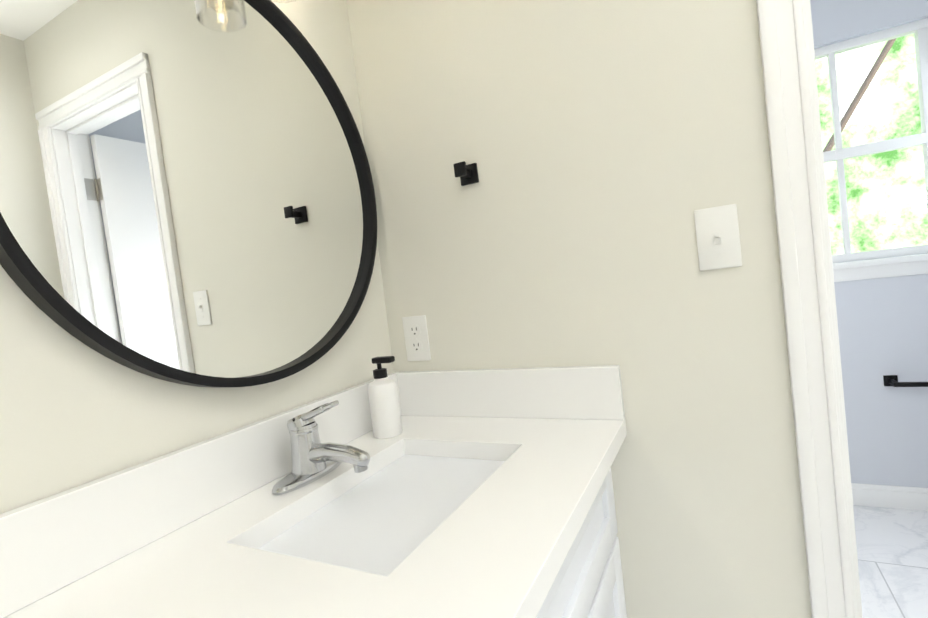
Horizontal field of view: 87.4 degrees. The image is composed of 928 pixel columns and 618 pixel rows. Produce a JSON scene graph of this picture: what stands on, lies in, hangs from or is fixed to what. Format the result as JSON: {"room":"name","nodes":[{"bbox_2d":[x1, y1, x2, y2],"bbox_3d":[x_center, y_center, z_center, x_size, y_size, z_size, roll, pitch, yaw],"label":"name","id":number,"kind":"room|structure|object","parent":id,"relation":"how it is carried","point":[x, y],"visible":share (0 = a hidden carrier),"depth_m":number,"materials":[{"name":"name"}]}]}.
{"room":"bathroom","nodes":[
{"label":"bathroom","id":0,"kind":"room"},
{"bbox_2d":[0,0,393,513],"bbox_3d":[-0.306,-0.010,1.143,0.136,2.410,3.930,-6,3,28],"label":"wall","id":1,"kind":"structure","parent":0,"point":[187,194],"depth_m":0.77,"materials":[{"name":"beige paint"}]},
{"bbox_2d":[0,372,399,616],"bbox_3d":[-0.612,0.312,0.407,0.020,0.111,1.947,-6,3,28],"label":"backsplash","id":2,"kind":"structure","parent":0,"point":[47,543],"depth_m":0.68,"materials":[{"name":"white stone"}]},
{"bbox_2d":[346,0,811,617],"bbox_3d":[0.552,-0.104,0.932,1.660,2.410,0.120,-6,3,28],"label":"wall","id":3,"kind":"structure","parent":0,"point":[608,146],"depth_m":0.99,"materials":[{"name":"white paint"}]},
{"bbox_2d":[402,315,430,360],"bbox_3d":[-0.121,0.075,1.227,0.070,0.114,0.008,-6,3,28],"label":"electrical outlet plate","id":4,"kind":"object","parent":3,"relation":"attached to","point":[416,338],"visible":1,"depth_m":1.22,"materials":[{"name":"white plastic"}]},
{"bbox_2d":[453,161,478,185],"bbox_3d":[0.002,-0.307,1.098,0.044,0.044,0.050,-6,3,28],"label":"hook","id":5,"kind":"object","parent":3,"relation":"attached to","point":[466,174],"visible":1,"depth_m":1.10,"materials":[{"name":"black metal"}]},
{"bbox_2d":[396,365,624,420],"bbox_3d":[0.080,0.194,1.126,0.552,0.111,0.020,-6,3,28],"label":"backsplash","id":6,"kind":"structure","parent":3,"relation":"attached to","point":[571,391],"depth_m":1.10,"materials":[{"name":"white stone"}]},
{"bbox_2d":[694,204,741,270],"bbox_3d":[0.468,-0.131,0.895,0.070,0.114,0.016,-6,3,28],"label":"switch plate","id":7,"kind":"object","parent":3,"relation":"attached to","point":[718,237],"visible":1,"depth_m":0.90,"materials":[{"name":"white plastic"}]},
{"bbox_2d":[756,0,862,617],"bbox_3d":[0.934,0.014,0.747,0.749,2.102,0.159,-6,3,28],"label":"door frame","id":8,"kind":"structure","parent":3,"relation":"attached to","point":[783,35],"depth_m":0.84,"materials":[{"name":"white wood"}]},
{"bbox_2d":[810,0,927,487],"bbox_3d":[1.281,-0.263,2.449,1.760,2.410,0.120,-6,3,28],"label":"wall","id":9,"kind":"structure","parent":0,"point":[882,326],"depth_m":2.13,"materials":[{"name":"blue paint"}]},
{"bbox_2d":[814,18,927,281],"bbox_3d":[1.675,-0.647,2.152,0.745,1.045,0.120,-6,3,28],"label":"window","id":10,"kind":"structure","parent":9,"relation":"in","point":[882,266],"depth_m":2.10,"materials":[{"name":"white wood"}]},
{"bbox_2d":[851,483,927,510],"bbox_3d":[0.823,1.041,0.663,1.124,0.100,3.708,-6,3,28],"label":"baseboard","id":11,"kind":"structure","parent":9,"relation":"attached to","point":[897,497],"depth_m":2.17,"materials":[{"name":"white wood"}]},
{"bbox_2d":[883,375,927,386],"bbox_3d":[1.921,0.313,2.066,0.194,0.048,0.084,-6,3,28],"label":"toilet paper holder","id":12,"kind":"object","parent":9,"relation":"attached to","point":[890,380],"visible":1,"depth_m":2.06,"materials":[{"name":"black metal"}]},
{"bbox_2d":[853,505,927,617],"bbox_3d":[0.822,1.121,0.683,2.360,0.060,3.930,-6,3,28],"label":"floor","id":13,"kind":"structure","parent":0,"point":[892,549],"depth_m":1.82,"materials":[{"name":"tile"}]},
{"bbox_2d":[528,429,626,617],"bbox_3d":[-0.294,0.806,0.313,0.584,0.865,1.917,-6,3,28],"label":"bathroom vanity","id":14,"kind":"object","parent":13,"relation":"on","point":[587,582],"depth_m":0.80,"materials":[{"name":"white painted wood"},{"name":"white quartz"}]},
{"bbox_2d":[0,413,625,617],"bbox_3d":[-0.360,0.361,0.282,0.572,0.036,1.947,-6,3,28],"label":"countertop","id":15,"kind":"structure","parent":14,"relation":"on","point":[495,553],"depth_m":0.61,"materials":[{"name":"white stone"}]},
{"bbox_2d":[256,401,371,496],"bbox_3d":[-0.245,0.235,0.861,0.162,0.134,0.165,-6,3,28],"label":"faucet","id":16,"kind":"object","parent":15,"relation":"on","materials":[{"name":"silver metal"}]},
{"bbox_2d":[256,449,503,568],"bbox_3d":[-0.096,0.397,0.801,0.319,0.170,0.474,-6,3,28],"label":"sink","id":17,"kind":"object","parent":15,"relation":"in","point":[371,519],"depth_m":0.80,"materials":[{"name":"white ceramic"}]},
{"bbox_2d":[368,356,401,438],"bbox_3d":[-0.179,0.195,1.088,0.070,0.176,0.064,-6,3,28],"label":"soap dispenser","id":18,"kind":"object","parent":15,"relation":"on","point":[384,405],"visible":1,"depth_m":1.07,"materials":[{"name":"white plastic"}]},
{"label":"outside","id":19,"kind":"structure","parent":0,"visible":0},
{"bbox_2d":[815,34,927,254],"bbox_3d":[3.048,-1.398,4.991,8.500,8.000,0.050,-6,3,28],"label":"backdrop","id":20,"kind":"structure","parent":19,"point":[847,72],"depth_m":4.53,"materials":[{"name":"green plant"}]},
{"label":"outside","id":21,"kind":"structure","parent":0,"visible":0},
{"bbox_2d":[823,38,896,151],"bbox_3d":[3.680,-2.828,3.647,5.876,9.826,1.548,-6,3,28],"label":"tree","id":22,"kind":"object","parent":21,"point":[867,81],"depth_m":4.16,"materials":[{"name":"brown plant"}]}
]}

